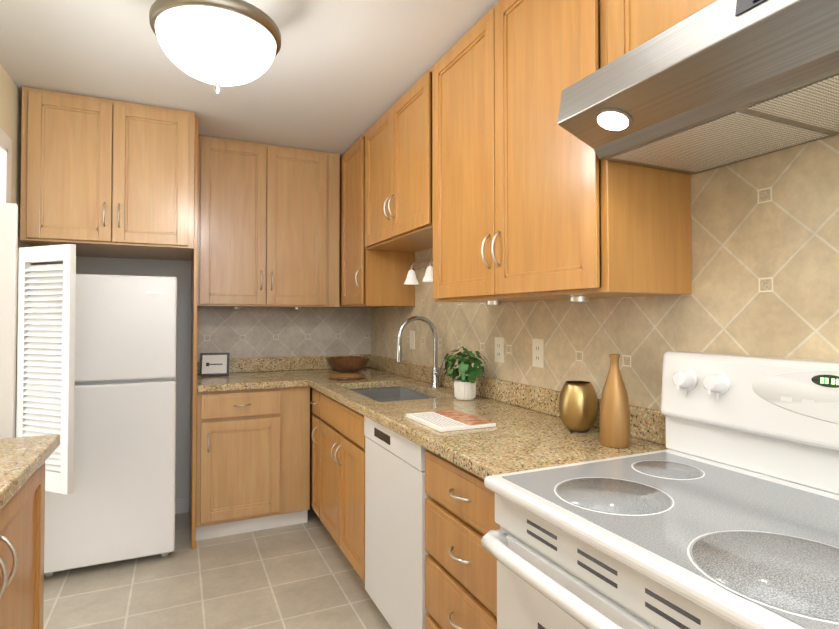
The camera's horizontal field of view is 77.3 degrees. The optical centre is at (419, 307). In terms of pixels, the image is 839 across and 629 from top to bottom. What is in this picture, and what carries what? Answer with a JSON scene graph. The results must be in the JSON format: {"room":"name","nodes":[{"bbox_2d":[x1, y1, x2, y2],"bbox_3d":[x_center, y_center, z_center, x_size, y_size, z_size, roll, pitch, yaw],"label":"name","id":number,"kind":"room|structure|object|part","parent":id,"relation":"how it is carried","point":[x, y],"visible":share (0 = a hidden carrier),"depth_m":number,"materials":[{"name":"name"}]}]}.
{"room":"kitchen","nodes":[
{"label":"kitchen","id":0,"kind":"room"},
{"bbox_2d":[0,63,46,436],"bbox_3d":[-1.249,0.100,0.816,0.120,2.440,5.200,0,-1,-25],"label":"wall","id":1,"kind":"structure","parent":0,"point":[10,108],"depth_m":2.57,"materials":[{"name":"beige paint"}]},
{"bbox_2d":[0,128,11,202],"bbox_3d":[-1.793,0.270,2.005,0.137,2.140,0.940,0,-1,-25],"label":"trim","id":2,"kind":"structure","parent":1,"relation":"attached to","point":[5,163],"depth_m":2.40,"materials":[{"name":"white"}]},
{"bbox_2d":[0,203,17,438],"bbox_3d":[-1.448,0.245,1.696,0.225,1.180,0.028,0,-1,-25],"label":"door","id":3,"kind":"structure","parent":1,"relation":"in","point":[8,257],"depth_m":1.73,"materials":[{"name":"white wood"}]},
{"bbox_2d":[16,244,75,494],"bbox_3d":[-1.697,0.272,2.378,0.350,1.100,0.028,0,-1,21],"label":"door","id":4,"kind":"structure","parent":1,"relation":"in","point":[46,351],"depth_m":2.36,"materials":[{"name":"white wood"}]},
{"bbox_2d":[47,256,190,508],"bbox_3d":[-1.406,0.149,3.671,2.220,2.440,0.120,0,-1,-25],"label":"wall","id":5,"kind":"structure","parent":0,"point":[180,270],"depth_m":3.51,"materials":[{"name":"gray paint"}]},
{"bbox_2d":[20,86,194,260],"bbox_3d":[-1.738,-0.701,3.036,0.783,0.758,0.767,0,-1,-25],"label":"upper cabinet","id":6,"kind":"object","parent":5,"relation":"attached to","point":[102,177],"visible":1,"depth_m":2.71,"materials":[{"name":"brown wood"}]},
{"bbox_3d":[-1.586,-0.478,2.700,0.074,0.126,0.037,0,-1,-25],"label":"handle","id":7,"kind":"part","parent":6,"relation":"part of","materials":[{"name":"silver metal"}]},
{"bbox_2d":[175,498,188,513],"bbox_3d":[-1.911,1.318,3.345,0.808,0.090,0.014,0,-1,-25],"label":"baseboard","id":8,"kind":"structure","parent":5,"relation":"attached to","point":[182,505],"depth_m":3.49,"materials":[{"name":"white"}]},
{"bbox_2d":[197,135,339,307],"bbox_3d":[-1.027,-0.537,3.575,0.915,1.068,0.377,0,-1,-25],"label":"upper cabinet","id":9,"kind":"object","parent":5,"relation":"attached to","point":[268,225],"visible":1,"depth_m":3.42,"materials":[{"name":"brown wood"}]},
{"bbox_3d":[-0.991,-0.176,3.398,0.074,0.126,0.037,0,-1,-25],"label":"handle","id":10,"kind":"part","parent":9,"relation":"part of","materials":[{"name":"silver metal"}]},
{"bbox_2d":[197,307,370,359],"bbox_3d":[-0.951,0.235,3.810,1.264,0.472,0.006,0,-1,-25],"label":"wall tile","id":11,"kind":"structure","parent":5,"relation":"attached to","point":[251,332],"depth_m":3.79,"materials":[{"name":"beige tile"}]},
{"bbox_2d":[43,505,391,628],"bbox_3d":[-0.847,1.354,1.046,3.620,0.060,5.320,0,-1,-25],"label":"floor","id":12,"kind":"structure","parent":0,"point":[302,576],"depth_m":2.52,"materials":[{"name":"tile"}]},
{"bbox_2d":[0,462,44,628],"bbox_3d":[-1.118,0.889,1.097,0.355,0.872,1.215,0,-1,-25],"label":"base cabinet","id":13,"kind":"object","parent":12,"relation":"on","point":[22,521],"visible":0.83,"depth_m":1.37,"materials":[{"name":"brown wood"}]},
{"bbox_2d":[0,434,59,508],"bbox_3d":[-0.715,0.416,0.250,0.374,0.040,3.135,0,-1,-25],"label":"countertop","id":14,"kind":"structure","parent":13,"relation":"on","point":[22,460],"depth_m":1.47,"materials":[{"name":"beige stone"}]},
{"bbox_2d":[44,274,176,576],"bbox_3d":[-1.732,0.597,2.989,0.625,1.520,0.674,0,-1,-25],"label":"refrigerator","id":15,"kind":"object","parent":12,"relation":"on","point":[118,503],"visible":0.73,"depth_m":2.71,"materials":[{"name":"white metal"}]},
{"bbox_2d":[189,117,198,548],"bbox_3d":[-1.400,0.142,3.252,0.020,2.437,0.632,0,-1,-25],"label":"end panel","id":16,"kind":"object","parent":12,"relation":"on","point":[193,376],"visible":0.85,"depth_m":2.97,"materials":[{"name":"brown wood"}]},
{"bbox_2d":[196,386,309,540],"bbox_3d":[-1.091,0.928,3.377,0.653,0.872,0.637,0,-1,-25],"label":"base cabinet","id":17,"kind":"object","parent":12,"relation":"on","point":[252,459],"visible":0.9,"depth_m":3.12,"materials":[{"name":"brown wood"}]},
{"bbox_3d":[-1.101,0.700,3.046,0.238,0.263,0.036,0,-1,-25],"label":"handle","id":18,"kind":"part","parent":17,"relation":"part of","materials":[{"name":"silver metal"}]},
{"bbox_2d":[197,357,304,391],"bbox_3d":[-1.101,0.420,3.380,0.630,0.140,0.639,0,-1,-25],"label":"countertop","id":19,"kind":"structure","parent":17,"relation":"on","point":[264,372],"depth_m":3.42,"materials":[{"name":"beige stone"}]},
{"bbox_2d":[199,353,229,375],"bbox_3d":[-1.350,0.376,3.456,0.180,0.150,0.019,0,-13,-15],"label":"picture frame","id":20,"kind":"object","parent":19,"relation":"on","point":[214,364],"visible":0.98,"depth_m":3.45,"materials":[{"name":"grey"}]},
{"bbox_2d":[318,431,364,581],"bbox_3d":[-0.145,1.054,2.827,0.605,0.600,0.839,0,-1,-25],"label":"base cabinet","id":21,"kind":"object","parent":12,"relation":"on","point":[341,455],"depth_m":2.62,"materials":[{"name":"brown wood"}]},
{"bbox_2d":[310,387,413,515],"bbox_3d":[-0.353,0.926,3.283,0.605,0.872,0.170,0,-1,-25],"label":"base cabinet","id":22,"kind":"object","parent":12,"relation":"on","point":[327,415],"depth_m":3.11,"materials":[{"name":"brown wood"}]},
{"bbox_2d":[364,416,428,628],"bbox_3d":[0.137,0.909,2.161,0.568,0.868,0.600,0,-1,-25],"label":"dishwasher","id":23,"kind":"object","parent":12,"relation":"on","point":[396,496],"visible":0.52,"depth_m":1.99,"materials":[{"name":"white metal"}]},
{"bbox_2d":[425,450,499,628],"bbox_3d":[0.396,0.898,1.654,0.605,0.872,0.528,0,-1,-25],"label":"base cabinet","id":24,"kind":"object","parent":12,"relation":"on","point":[460,575],"depth_m":1.55,"materials":[{"name":"brown wood"}]},
{"bbox_2d":[293,354,667,479],"bbox_3d":[-0.084,0.408,2.676,0.630,0.140,2.769,0,-1,-25],"label":"countertop","id":25,"kind":"structure","parent":24,"relation":"on","point":[530,430],"depth_m":1.95,"materials":[{"name":"beige stone"}]},
{"bbox_2d":[328,373,364,379],"bbox_3d":[-0.460,0.438,3.309,0.236,0.019,0.236,0,-1,-25],"label":"trivet","id":26,"kind":"object","parent":25,"relation":"on","point":[349,376],"visible":1,"depth_m":3.25,"materials":[{"name":"brown wood"}]},
{"bbox_2d":[327,356,369,371],"bbox_3d":[-0.508,0.408,3.749,0.304,0.095,0.304,0,-1,-25],"label":"wooden bowl","id":27,"kind":"object","parent":25,"relation":"on","point":[347,363],"visible":1,"depth_m":3.65,"materials":[{"name":"brown wood"}]},
{"bbox_2d":[352,387,432,401],"bbox_3d":[-0.152,0.576,2.804,0.414,0.187,0.734,0,-1,-25],"label":"sink","id":28,"kind":"object","parent":25,"relation":"in","point":[393,393],"depth_m":3.16,"materials":[{"name":"metal"}]},
{"bbox_2d":[396,316,443,387],"bbox_3d":[0.005,0.242,2.831,0.262,0.394,0.108,0,-1,-25],"label":"faucet","id":29,"kind":"object","parent":25,"relation":"on","point":[436,371],"visible":1,"depth_m":2.87,"materials":[{"name":"silver metal"}]},
{"bbox_2d":[406,410,495,431],"bbox_3d":[0.108,0.418,1.952,0.220,0.012,0.300,0,-1,-25],"label":"open book","id":30,"kind":"object","parent":25,"relation":"on","point":[447,420],"visible":1,"depth_m":1.91,"materials":[{"name":"white paper"}]},
{"bbox_2d":[444,346,487,399],"bbox_3d":[0.215,0.309,2.482,0.193,0.248,0.276,0,-1,-25],"label":"potted plant","id":31,"kind":"object","parent":25,"relation":"on","point":[464,387],"visible":1,"depth_m":2.44,"materials":[{"name":"green plant"}]},
{"bbox_2d":[558,381,598,431],"bbox_3d":[0.544,0.339,1.796,0.132,0.165,0.132,0,-1,-25],"label":"brass vase","id":32,"kind":"object","parent":25,"relation":"on","point":[578,406],"visible":1,"depth_m":1.75,"materials":[{"name":"gold metal"}]},
{"bbox_2d":[600,354,630,447],"bbox_3d":[0.593,0.280,1.594,0.088,0.276,0.088,0,-1,-25],"label":"bottle vase","id":33,"kind":"object","parent":25,"relation":"on","point":[614,420],"visible":1,"depth_m":1.56,"materials":[{"name":"brown metal"}]},
{"bbox_2d":[481,351,838,628],"bbox_3d":[0.614,0.711,1.010,0.741,1.185,0.818,0,-1,-25],"label":"range","id":34,"kind":"object","parent":12,"relation":"on","point":[721,511],"visible":1,"depth_m":1.07,"materials":[{"name":"white enameled metal"},{"name":"glass"},{"name":"plastic"}]},
{"bbox_3d":[0.303,0.530,0.906,0.087,0.051,0.707,0,-1,-25],"label":"handle","id":35,"kind":"part","parent":34,"relation":"part of","materials":[{"name":"white metal"}]},
{"bbox_3d":[0.585,0.396,1.022,0.540,0.003,0.712,0,-1,-25],"label":"glass","id":36,"kind":"part","parent":34,"relation":"part of","materials":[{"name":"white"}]},
{"bbox_2d":[0,0,499,156],"bbox_3d":[-0.847,-1.146,1.089,3.620,0.060,5.320,0,-1,-25],"label":"ceiling","id":37,"kind":"structure","parent":0,"point":[341,77],"depth_m":2.33,"materials":[{"name":"white paint"}]},
{"bbox_2d":[149,0,280,93],"bbox_3d":[-0.694,-0.918,1.805,0.422,0.369,0.422,0,-1,-25],"label":"ceiling light fixture","id":38,"kind":"object","parent":37,"relation":"attached to","point":[217,43],"visible":1,"depth_m":1.69,"materials":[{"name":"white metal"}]},
{"bbox_3d":[0.743,0.117,1.798,0.120,2.440,5.320,0,-1,-25],"label":"wall","id":39,"kind":"structure","parent":0,"visible":0},
{"bbox_2d":[332,242,339,307],"bbox_3d":[-0.444,-0.533,3.819,0.343,1.068,0.422,0,-1,-25],"label":"upper cabinet","id":40,"kind":"object","parent":39,"relation":"attached to","point":[339,242],"depth_m":3.72,"materials":[{"name":"brown wood"}]},
{"bbox_2d":[340,134,414,307],"bbox_3d":[-0.281,-0.539,3.466,0.343,1.068,0.465,0,-1,-25],"label":"upper cabinet","id":41,"kind":"object","parent":39,"relation":"attached to","point":[367,279],"depth_m":3.31,"materials":[{"name":"brown wood"}]},
{"bbox_2d":[360,71,427,255],"bbox_3d":[0.010,-0.720,2.834,0.343,0.728,0.929,0,-1,-25],"label":"upper cabinet","id":42,"kind":"object","parent":39,"relation":"attached to","point":[394,166],"depth_m":2.72,"materials":[{"name":"brown wood"}]},
{"bbox_2d":[424,0,691,302],"bbox_3d":[0.422,-0.565,1.937,0.343,1.068,1.039,0,-1,-25],"label":"upper cabinet","id":43,"kind":"object","parent":39,"relation":"attached to","point":[475,166],"depth_m":1.68,"materials":[{"name":"brown wood"}]},
{"bbox_2d":[486,301,500,305],"bbox_3d":[0.302,-0.017,2.137,0.063,0.020,0.063,1,-1,-37],"label":"spotlight","id":44,"kind":"object","parent":43,"relation":"attached to","point":[489,303],"depth_m":2.11,"materials":[{"name":"silver metal"}]},
{"bbox_2d":[568,296,588,302],"bbox_3d":[0.511,-0.024,1.683,0.063,0.020,0.063,1,-1,-37],"label":"spotlight","id":45,"kind":"object","parent":43,"relation":"attached to","point":[578,299],"depth_m":1.66,"materials":[{"name":"silver metal"}]},
{"bbox_2d":[371,134,838,410],"bbox_3d":[0.381,-0.052,2.438,0.006,1.000,3.620,0,-1,-25],"label":"wall tile","id":46,"kind":"structure","parent":39,"relation":"attached to","point":[765,250],"depth_m":1.48,"materials":[{"name":"beige tile"}]},
{"bbox_2d":[410,331,414,348],"bbox_3d":[-0.049,0.208,3.348,0.010,0.116,0.072,0,-1,-25],"label":"switch plate","id":47,"kind":"object","parent":46,"relation":"attached to","point":[412,339],"visible":1,"depth_m":3.34,"materials":[{"name":"beige plastic"}]},
{"bbox_2d":[404,258,432,284],"bbox_3d":[0.022,-0.215,3.057,0.130,0.147,0.460,0,-1,-25],"label":"light","id":48,"kind":"object","parent":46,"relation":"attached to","point":[411,279],"visible":0.83,"depth_m":3.13,"materials":[{"name":"white glass"}]},
{"bbox_2d":[495,337,503,362],"bbox_3d":[0.371,0.198,2.440,0.006,0.116,0.072,0,-1,-25],"label":"electrical outlet","id":49,"kind":"object","parent":46,"relation":"attached to","point":[499,349],"visible":1,"depth_m":2.43,"materials":[{"name":"beige plastic"}]},
{"bbox_2d":[532,339,543,367],"bbox_3d":[0.492,0.190,2.177,0.006,0.116,0.072,0,-1,-25],"label":"electrical outlet","id":50,"kind":"object","parent":46,"relation":"attached to","point":[537,352],"visible":1,"depth_m":2.17,"materials":[{"name":"beige plastic"}]},
{"bbox_2d":[600,0,715,67],"bbox_3d":[0.755,-0.833,1.217,0.343,0.558,0.553,0,-1,-25],"label":"upper cabinet","id":51,"kind":"object","parent":39,"relation":"attached to","point":[625,25],"depth_m":1.31,"materials":[{"name":"brown wood"}]},
{"bbox_2d":[558,0,838,173],"bbox_3d":[0.728,-0.473,1.086,0.495,0.162,0.750,0,-1,-25],"label":"range hood","id":52,"kind":"object","parent":51,"relation":"attached to","point":[716,84],"visible":1,"depth_m":1.06,"materials":[{"name":"metal"}]}
]}

